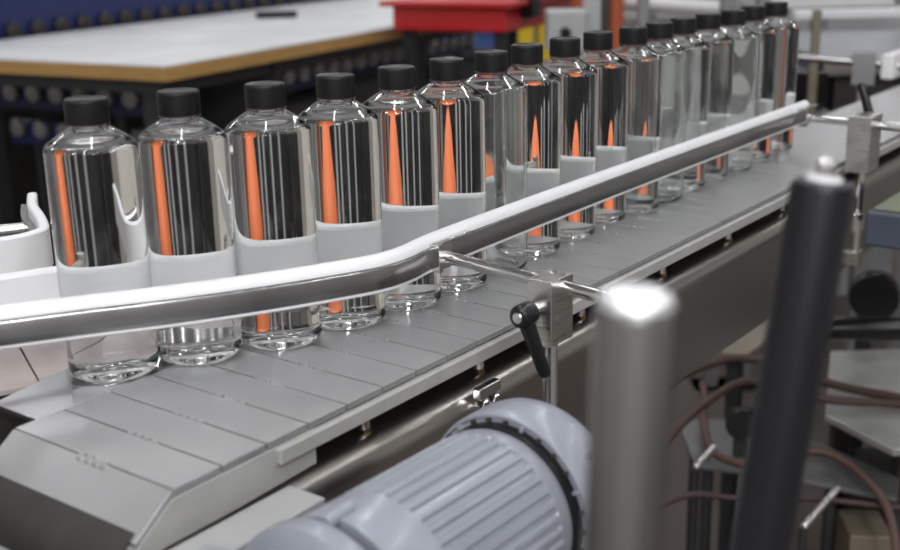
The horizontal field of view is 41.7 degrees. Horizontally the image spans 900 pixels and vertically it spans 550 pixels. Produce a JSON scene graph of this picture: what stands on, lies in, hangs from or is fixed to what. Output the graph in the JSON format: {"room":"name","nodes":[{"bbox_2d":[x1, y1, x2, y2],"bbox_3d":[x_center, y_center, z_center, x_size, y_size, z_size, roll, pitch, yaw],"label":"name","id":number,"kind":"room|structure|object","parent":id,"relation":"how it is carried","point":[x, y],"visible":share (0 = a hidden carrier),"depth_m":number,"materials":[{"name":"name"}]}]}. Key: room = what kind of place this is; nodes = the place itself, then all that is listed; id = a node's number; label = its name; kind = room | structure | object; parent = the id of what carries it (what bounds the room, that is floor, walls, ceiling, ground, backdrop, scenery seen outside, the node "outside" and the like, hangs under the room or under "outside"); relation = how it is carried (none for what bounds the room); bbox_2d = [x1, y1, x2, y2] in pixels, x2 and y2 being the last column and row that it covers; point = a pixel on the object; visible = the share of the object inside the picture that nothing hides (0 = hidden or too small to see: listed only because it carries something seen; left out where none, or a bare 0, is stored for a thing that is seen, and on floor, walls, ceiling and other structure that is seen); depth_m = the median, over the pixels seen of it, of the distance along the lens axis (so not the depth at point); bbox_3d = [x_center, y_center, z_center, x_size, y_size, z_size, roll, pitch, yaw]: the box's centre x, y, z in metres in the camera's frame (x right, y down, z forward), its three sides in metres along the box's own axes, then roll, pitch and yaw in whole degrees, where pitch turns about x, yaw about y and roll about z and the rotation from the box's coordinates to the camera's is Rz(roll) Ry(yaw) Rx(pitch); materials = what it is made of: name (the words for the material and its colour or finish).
{"room":"processing plant","nodes":[
{"label":"processing plant","id":0,"kind":"room"},
{"bbox_2d":[434,18,669,62],"bbox_3d":[-0.010,-0.455,6.125,14.000,0.100,20.000,-1,17,0],"label":"floor","id":1,"kind":"structure","parent":0,"point":[628,21],"depth_m":15.08,"materials":[{"name":"grey concrete"}]},
{"bbox_2d":[1,107,42,222],"bbox_3d":[-2.163,-0.515,4.909,0.710,0.799,1.800,7,19,26],"label":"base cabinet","id":2,"kind":"object","parent":1,"relation":"on","point":[21,157],"visible":0.02,"depth_m":4.90,"materials":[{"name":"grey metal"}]},
{"bbox_2d":[0,192,53,273],"bbox_3d":[-0.420,0.445,1.163,0.156,1.025,0.182,-8,18,-21],"label":"rail","id":3,"kind":"object","parent":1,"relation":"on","point":[25,245],"visible":0.88,"depth_m":0.98,"materials":[{"name":"white plastic"}]},
{"bbox_2d":[0,341,67,445],"bbox_3d":[-0.446,0.533,0.999,0.728,0.949,0.168,-10,19,-27],"label":"conveyor","id":4,"kind":"object","parent":1,"relation":"on","point":[21,367],"visible":0.09,"depth_m":0.89,"materials":[{"name":"plastic"}]},
{"bbox_2d":[0,266,59,304],"bbox_3d":[0.050,-0.084,1.246,0.122,0.071,1.249,14,22,41],"label":"rail","id":5,"kind":"object","parent":4,"relation":"on","point":[40,283],"visible":0.09,"depth_m":0.88,"materials":[{"name":"white plastic"}]},
{"bbox_2d":[0,357,175,421],"bbox_3d":[-0.240,0.068,0.890,0.066,0.004,0.212,11,20,35],"label":"plate","id":6,"kind":"object","parent":4,"relation":"on","point":[61,390],"visible":0.29,"depth_m":0.83,"materials":[{"name":"metal"}]},
{"bbox_2d":[42,95,158,382],"bbox_3d":[-0.250,-0.026,0.845,0.065,0.201,0.065,-1,17,0],"label":"bottle","id":7,"kind":"object","parent":6,"relation":"on","point":[92,167],"visible":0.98,"depth_m":0.82,"materials":[{"name":"clear glass"}]},
{"bbox_2d":[136,87,242,365],"bbox_3d":[-0.193,-0.036,0.874,0.065,0.201,0.065,-15,21,-38],"label":"bottle","id":8,"kind":"object","parent":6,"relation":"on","point":[184,156],"visible":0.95,"depth_m":0.85,"materials":[{"name":"clear glass"}]},
{"bbox_2d":[0,86,143,134],"bbox_3d":[-1.380,-0.268,4.062,0.950,0.776,0.056,7,19,26],"label":"conveyor","id":9,"kind":"object","parent":1,"relation":"on","point":[122,105],"visible":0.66,"depth_m":3.90,"materials":[{"name":"blue paint"}]},
{"bbox_2d":[9,119,144,265],"bbox_3d":[-1.160,-0.199,4.059,0.880,0.636,0.056,7,19,26],"label":"conveyor","id":10,"kind":"object","parent":1,"relation":"on","point":[38,133],"visible":0.34,"depth_m":4.14,"materials":[{"name":"blue paint"}]},
{"bbox_2d":[0,0,328,39],"bbox_3d":[-1.335,-0.720,4.812,0.056,1.212,4.000,7,19,26],"label":"conveyor","id":11,"kind":"object","parent":1,"relation":"on","point":[18,18],"visible":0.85,"depth_m":4.64,"materials":[{"name":"blue paint"}]},
{"bbox_2d":[0,0,473,224],"bbox_3d":[-0.530,-0.645,5.049,1.140,0.900,3.300,7,19,26],"label":"work table","id":12,"kind":"object","parent":1,"relation":"on","point":[215,55],"visible":0.27,"depth_m":3.88,"materials":[{"name":"white laminate"}]},
{"bbox_2d":[256,11,297,18],"bbox_3d":[-0.719,-1.080,4.898,0.170,0.026,0.044,-2,17,-3],"label":"tool","id":13,"kind":"object","parent":12,"relation":"on","point":[261,14],"visible":1,"depth_m":4.88,"materials":[{"name":"black plastic"}]},
{"bbox_2d":[286,88,317,115],"bbox_3d":[-0.935,-0.536,4.559,0.600,0.284,0.840,7,19,26],"label":"crate","id":14,"kind":"object","parent":12,"relation":"on","point":[297,101],"visible":0.02,"depth_m":4.60,"materials":[{"name":"grey plastic"}]},
{"bbox_2d":[278,56,428,103],"bbox_3d":[-0.533,-0.769,5.259,0.600,0.314,0.840,7,19,26],"label":"crate","id":15,"kind":"object","parent":12,"relation":"on","point":[366,86],"visible":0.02,"depth_m":4.99,"materials":[{"name":"grey plastic"}]},
{"bbox_2d":[278,33,475,91],"bbox_3d":[-0.287,-0.683,4.747,0.056,0.429,1.750,7,19,26],"label":"conveyor","id":16,"kind":"object","parent":12,"relation":"on","point":[304,78],"visible":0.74,"depth_m":4.63,"materials":[{"name":"blue paint"}]},
{"bbox_2d":[363,47,493,83],"bbox_3d":[-0.147,-0.984,6.021,0.600,0.274,0.840,7,19,26],"label":"crate","id":17,"kind":"object","parent":12,"relation":"on","point":[468,56],"visible":0.02,"depth_m":5.89,"materials":[{"name":"grey"}]},
{"bbox_2d":[445,32,493,47],"bbox_3d":[0.169,-2.306,11.627,0.660,0.300,0.540,-1,17,0],"label":"storage bin","id":18,"kind":"object","parent":1,"relation":"on","point":[483,39],"visible":0.02,"depth_m":11.39,"materials":[{"name":"blue plastic"}]},
{"bbox_2d":[379,0,569,91],"bbox_3d":[0.235,-0.599,4.645,0.525,1.010,1.070,7,19,26],"label":"cart","id":19,"kind":"object","parent":1,"relation":"on","point":[503,18],"visible":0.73,"depth_m":4.10,"materials":[{"name":"red paint"}]},
{"bbox_2d":[393,0,569,32],"bbox_3d":[0.219,-1.019,4.524,0.440,0.085,1.000,7,19,26],"label":"tray","id":20,"kind":"object","parent":19,"relation":"on","point":[409,16],"depth_m":4.09,"materials":[{"name":"red paint"}]},
{"bbox_2d":[518,27,533,42],"bbox_3d":[0.649,-2.317,11.418,0.340,0.420,0.540,-1,17,0],"label":"storage bin","id":21,"kind":"object","parent":1,"relation":"on","point":[525,35],"visible":0.07,"depth_m":11.19,"materials":[{"name":"yellow plastic"}]},
{"bbox_2d":[535,24,549,58],"bbox_3d":[0.919,-2.323,11.418,0.210,0.420,0.540,-1,17,0],"label":"storage bin","id":22,"kind":"object","parent":1,"relation":"on","point":[540,29],"visible":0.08,"depth_m":11.22,"materials":[{"name":"yellow plastic"}]},
{"bbox_2d":[570,0,623,53],"bbox_3d":[0.506,-0.629,4.042,0.320,1.400,0.320,-1,17,0],"label":"column","id":23,"kind":"structure","parent":1,"relation":"on","point":[612,11],"depth_m":3.95,"materials":[{"name":"metal"}]},
{"bbox_2d":[583,283,677,549],"bbox_3d":[0.052,0.557,0.526,0.060,1.154,0.026,-1,17,0],"label":"steel post","id":24,"kind":"object","parent":1,"relation":"on","point":[635,324],"visible":1,"depth_m":0.36,"materials":[{"name":"white metal"}]},
{"bbox_2d":[624,0,738,21],"bbox_3d":[0.732,-0.481,4.215,0.571,1.009,0.048,12,21,37],"label":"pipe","id":25,"kind":"object","parent":1,"relation":"on","point":[667,6],"visible":0.24,"depth_m":4.01,"materials":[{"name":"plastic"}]},
{"bbox_2d":[662,295,884,549],"bbox_3d":[1.335,0.447,2.802,3.750,0.012,2.900,-1,17,0],"label":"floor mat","id":26,"kind":"object","parent":1,"relation":"on","point":[685,397],"visible":0.02,"depth_m":2.85,"materials":[{"name":"grey rubber"}]},
{"bbox_2d":[0,85,899,549],"bbox_3d":[0.480,0.286,1.644,0.290,1.015,2.266,11,20,35],"label":"conveyor","id":27,"kind":"object","parent":26,"relation":"on","point":[160,460],"depth_m":0.87,"materials":[{"name":"metal"}]},
{"bbox_2d":[224,81,321,350],"bbox_3d":[-0.135,-0.046,0.902,0.065,0.201,0.065,2,17,9],"label":"bottle","id":28,"kind":"object","parent":27,"relation":"on","point":[270,146],"visible":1,"depth_m":0.87,"materials":[{"name":"clear glass"}]},
{"bbox_2d":[298,72,385,329],"bbox_3d":[-0.087,-0.059,0.944,0.065,0.201,0.065,-11,19,-29],"label":"bottle","id":29,"kind":"object","parent":27,"relation":"on","point":[344,131],"visible":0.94,"depth_m":0.91,"materials":[{"name":"clear glass"}]},
{"bbox_2d":[171,398,587,549],"bbox_3d":[-0.096,0.190,0.641,0.166,0.127,0.470,12,21,38],"label":"motor","id":30,"kind":"object","parent":27,"relation":"attached to","point":[510,474],"visible":0.85,"depth_m":0.69,"materials":[{"name":"grey paint"}]},
{"bbox_2d":[363,64,441,310],"bbox_3d":[-0.042,-0.073,0.988,0.067,0.201,0.067,5,18,19],"label":"bottle","id":31,"kind":"object","parent":27,"relation":"on","point":[407,119],"visible":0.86,"depth_m":0.96,"materials":[{"name":"clear glass"}]},
{"bbox_2d":[0,100,811,349],"bbox_3d":[0.103,-0.077,1.146,0.146,0.029,1.232,15,23,42],"label":"rail","id":32,"kind":"object","parent":27,"relation":"on","point":[31,323],"visible":0.98,"depth_m":0.88,"materials":[{"name":"metal"}]},
{"bbox_2d":[417,56,486,291],"bbox_3d":[-0.001,-0.089,1.036,0.065,0.201,0.065,-7,18,-20],"label":"bottle","id":33,"kind":"object","parent":27,"relation":"on","point":[460,106],"visible":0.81,"depth_m":1.00,"materials":[{"name":"clear glass"}]},
{"bbox_2d":[464,49,527,268],"bbox_3d":[0.039,-0.104,1.085,0.065,0.201,0.065,6,18,23],"label":"bottle","id":34,"kind":"object","parent":27,"relation":"on","point":[505,96],"visible":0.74,"depth_m":1.05,"materials":[{"name":"clear glass"}]},
{"bbox_2d":[507,43,560,256],"bbox_3d":[0.074,-0.121,1.138,0.065,0.201,0.065,-4,17,-10],"label":"bottle","id":35,"kind":"object","parent":27,"relation":"on","point":[543,86],"visible":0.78,"depth_m":1.11,"materials":[{"name":"clear glass"}]},
{"bbox_2d":[542,36,597,241],"bbox_3d":[0.115,-0.137,1.191,0.065,0.201,0.065,12,21,37],"label":"bottle","id":36,"kind":"object","parent":27,"relation":"on","point":[578,78],"visible":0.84,"depth_m":1.16,"materials":[{"name":"clear glass"}]},
{"bbox_2d":[580,30,628,225],"bbox_3d":[0.155,-0.155,1.248,0.065,0.201,0.065,-2,17,-1],"label":"bottle","id":37,"kind":"object","parent":27,"relation":"on","point":[612,69],"visible":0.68,"depth_m":1.22,"materials":[{"name":"clear glass"}]},
{"bbox_2d":[612,26,662,214],"bbox_3d":[0.199,-0.170,1.294,0.065,0.201,0.065,-15,22,-39],"label":"bottle","id":38,"kind":"object","parent":27,"relation":"on","point":[645,64],"visible":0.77,"depth_m":1.26,"materials":[{"name":"clear glass"}]},
{"bbox_2d":[646,21,687,202],"bbox_3d":[0.236,-0.186,1.345,0.065,0.201,0.065,4,17,17],"label":"bottle","id":39,"kind":"object","parent":27,"relation":"on","point":[660,33],"visible":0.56,"depth_m":1.31,"materials":[{"name":"clear glass"}]},
{"bbox_2d":[670,17,710,191],"bbox_3d":[0.272,-0.202,1.396,0.065,0.201,0.065,-11,19,-30],"label":"bottle","id":40,"kind":"object","parent":27,"relation":"on","point":[684,30],"visible":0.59,"depth_m":1.36,"materials":[{"name":"clear glass"}]},
{"bbox_2d":[695,12,734,181],"bbox_3d":[0.313,-0.218,1.448,0.065,0.201,0.065,4,17,18],"label":"bottle","id":41,"kind":"object","parent":27,"relation":"on","point":[708,25],"visible":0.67,"depth_m":1.42,"materials":[{"name":"clear glass"}]},
{"bbox_2d":[720,9,758,172],"bbox_3d":[0.354,-0.233,1.496,0.065,0.201,0.065,0,17,3],"label":"bottle","id":42,"kind":"object","parent":27,"relation":"on","point":[733,21],"visible":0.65,"depth_m":1.46,"materials":[{"name":"clear glass"}]},
{"bbox_2d":[741,5,777,162],"bbox_3d":[0.394,-0.252,1.554,0.065,0.201,0.065,8,19,27],"label":"bottle","id":43,"kind":"object","parent":27,"relation":"on","point":[755,14],"visible":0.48,"depth_m":1.52,"materials":[{"name":"clear glass"}]},
{"bbox_2d":[764,1,799,152],"bbox_3d":[0.440,-0.270,1.613,0.065,0.201,0.065,-5,17,-11],"label":"bottle","id":44,"kind":"object","parent":27,"relation":"on","point":[776,11],"visible":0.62,"depth_m":1.58,"materials":[{"name":"clear glass"}]},
{"bbox_2d":[798,51,899,114],"bbox_3d":[0.819,-0.406,2.525,0.260,0.186,0.536,-1,17,0],"label":"bracket","id":45,"kind":"object","parent":27,"relation":"attached to","point":[864,64],"visible":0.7,"depth_m":2.29,"materials":[{"name":"metal"}]},
{"bbox_2d":[798,82,899,265],"bbox_3d":[0.553,-0.125,1.528,0.062,0.237,0.252,-15,22,-39],"label":"bracket","id":46,"kind":"object","parent":27,"relation":"attached to","point":[864,129],"visible":0.94,"depth_m":1.53,"materials":[{"name":"metal"}]},
{"bbox_2d":[544,0,600,52],"bbox_3d":[0.344,-0.198,3.116,0.187,1.110,0.159,-1,17,0],"label":"control box","id":47,"kind":"object","parent":26,"relation":"on","point":[559,22],"visible":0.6,"depth_m":2.94,"materials":[{"name":"grey paint"}]},
{"bbox_2d":[637,0,649,25],"bbox_3d":[0.499,-0.301,3.117,0.100,1.300,0.100,-1,17,0],"label":"upright","id":48,"kind":"object","parent":26,"relation":"on","point":[642,5],"visible":0.02,"depth_m":3.00,"materials":[{"name":"grey metal"}]},
{"bbox_2d":[688,444,716,549],"bbox_3d":[0.401,0.498,1.903,0.012,0.465,0.072,12,21,37],"label":"rod","id":49,"kind":"object","parent":26,"relation":"on","point":[707,454],"visible":1,"depth_m":1.83,"materials":[{"name":"grey metal"}]},
{"bbox_2d":[691,0,734,391],"bbox_3d":[0.714,-0.306,3.117,0.100,1.300,0.100,-1,17,0],"label":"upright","id":50,"kind":"object","parent":26,"relation":"on","point":[710,376],"visible":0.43,"depth_m":3.27,"materials":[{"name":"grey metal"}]},
{"bbox_2d":[714,321,766,549],"bbox_3d":[0.608,0.344,2.339,0.060,0.503,0.320,11,20,35],"label":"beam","id":51,"kind":"structure","parent":26,"relation":"on","point":[752,342],"depth_m":2.22,"materials":[{"name":"grey metal"}]},
{"bbox_2d":[722,0,770,390],"bbox_3d":[0.805,-0.308,3.117,0.100,1.300,0.100,-1,17,0],"label":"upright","id":52,"kind":"object","parent":26,"relation":"on","point":[747,366],"visible":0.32,"depth_m":3.27,"materials":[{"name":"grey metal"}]},
{"bbox_2d":[665,491,899,510],"bbox_3d":[0.531,0.537,1.788,0.573,0.444,0.045,1,17,8],"label":"hose","id":53,"kind":"object","parent":26,"relation":"on","point":[695,494],"visible":0.58,"depth_m":1.74,"materials":[{"name":"black rubber"}]},
{"bbox_2d":[677,419,899,549],"bbox_3d":[0.550,0.488,1.999,0.376,0.424,0.228,6,18,24],"label":"metal plate","id":54,"kind":"object","parent":26,"relation":"on","point":[825,473],"visible":0.51,"depth_m":1.88,"materials":[{"name":"grey metal"}]},
{"bbox_2d":[725,406,751,457],"bbox_3d":[0.470,0.253,1.906,0.052,0.083,0.038,4,17,16],"label":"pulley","id":55,"kind":"object","parent":54,"relation":"on","point":[737,422],"visible":0.84,"depth_m":1.89,"materials":[{"name":"black plastic"}]},
{"bbox_2d":[699,380,899,549],"bbox_3d":[0.527,0.498,1.892,0.168,0.456,0.674,-7,17,-18],"label":"hose","id":56,"kind":"object","parent":26,"relation":"on","point":[880,496],"visible":0.76,"depth_m":1.82,"materials":[{"name":"brown rubber"}]},
{"bbox_2d":[807,10,821,114],"bbox_3d":[0.804,-0.061,2.700,0.080,1.065,0.080,-1,17,0],"label":"post","id":57,"kind":"object","parent":26,"relation":"on","point":[816,14],"visible":0.15,"depth_m":2.57,"materials":[{"name":"metal"}]},
{"bbox_2d":[735,0,899,294],"bbox_3d":[1.790,-0.494,3.934,1.600,1.150,0.800,-1,17,0],"label":"guard","id":58,"kind":"object","parent":26,"relation":"on","point":[836,14],"visible":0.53,"depth_m":3.73,"materials":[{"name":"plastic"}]},
{"bbox_2d":[797,486,840,549],"bbox_3d":[0.529,0.544,1.738,0.012,0.465,0.129,12,21,37],"label":"rod","id":59,"kind":"object","parent":26,"relation":"on","point":[802,530],"visible":1,"depth_m":1.65,"materials":[{"name":"grey metal"}]},
{"bbox_2d":[795,29,899,350],"bbox_3d":[2.057,-0.153,3.119,2.680,0.950,0.720,-1,17,0],"label":"conveyor","id":60,"kind":"object","parent":26,"relation":"on","point":[835,91],"visible":0.28,"depth_m":2.80,"materials":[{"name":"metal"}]},
{"bbox_2d":[825,349,899,549],"bbox_3d":[0.826,0.433,2.028,0.447,0.500,0.430,-1,17,0],"label":"table","id":61,"kind":"object","parent":26,"relation":"on","point":[879,427],"visible":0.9,"depth_m":1.97,"materials":[{"name":"grey metal"}]},
{"bbox_2d":[669,377,899,443],"bbox_3d":[0.568,0.443,1.952,0.590,0.525,0.176,-1,17,0],"label":"hose","id":62,"kind":"object","parent":61,"relation":"on","point":[723,390],"visible":0.62,"depth_m":1.89,"materials":[{"name":"brown rubber"}]},
{"bbox_2d":[673,354,899,399],"bbox_3d":[0.601,0.416,2.042,0.579,0.523,0.185,2,17,10],"label":"hose","id":63,"kind":"object","parent":61,"relation":"on","point":[735,358],"visible":0.48,"depth_m":1.96,"materials":[{"name":"brown rubber"}]},
{"bbox_2d":[829,317,899,340],"bbox_3d":[0.782,0.355,2.115,0.428,0.604,0.090,1,17,7],"label":"bar","id":64,"kind":"object","parent":61,"relation":"on","point":[842,328],"visible":0.23,"depth_m":2.00,"materials":[{"name":"black metal"}]},
{"bbox_2d":[835,509,890,549],"bbox_3d":[0.652,0.555,1.896,0.064,0.350,0.090,0,17,5],"label":"carton","id":65,"kind":"object","parent":26,"relation":"on","point":[856,529],"visible":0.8,"depth_m":1.83,"materials":[{"name":"brown cardboard"}]},
{"bbox_2d":[850,448,892,524],"bbox_3d":[0.839,0.497,2.043,0.225,0.330,0.238,-1,17,0],"label":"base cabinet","id":66,"kind":"object","parent":26,"relation":"on","point":[875,457],"visible":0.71,"depth_m":2.07,"materials":[{"name":"metal"}]},
{"bbox_2d":[844,270,899,509],"bbox_3d":[0.811,0.286,2.314,0.092,0.620,0.082,5,18,21],"label":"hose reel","id":67,"kind":"object","parent":26,"relation":"on","point":[873,293],"visible":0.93,"depth_m":2.21,"materials":[{"name":"black plastic"}]},
{"bbox_2d":[865,192,899,249],"bbox_3d":[0.672,0.355,1.571,0.250,0.917,0.180,11,20,35],"label":"box","id":68,"kind":"object","parent":26,"relation":"on","point":[882,229],"visible":1,"depth_m":1.44,"materials":[{"name":"blue paint"}]},
{"bbox_2d":[880,49,899,348],"bbox_3d":[0.937,0.023,2.514,0.024,1.004,0.300,11,20,35],"label":"rail","id":69,"kind":"object","parent":26,"relation":"on","point":[889,64],"visible":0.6,"depth_m":2.27,"materials":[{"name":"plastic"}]},
{"bbox_2d":[729,157,855,549],"bbox_3d":[0.109,0.512,0.658,0.152,1.165,0.027,-3,17,-7],"label":"post","id":70,"kind":"object","parent":1,"relation":"on","point":[819,207],"visible":1,"depth_m":0.51,"materials":[{"name":"black metal"}]},
{"bbox_2d":[805,157,842,183],"bbox_3d":[0.159,-0.044,0.501,0.016,0.011,0.016,-1,17,0],"label":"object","id":71,"kind":"object","parent":70,"relation":"in","point":[826,167],"depth_m":0.50,"materials":[{"name":"metal"}]},
{"bbox_2d":[624,0,719,18],"bbox_3d":[-0.124,-5.653,15.089,14.000,4.750,0.150,-1,17,0],"label":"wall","id":72,"kind":"structure","parent":0,"point":[627,13],"depth_m":15.68,"materials":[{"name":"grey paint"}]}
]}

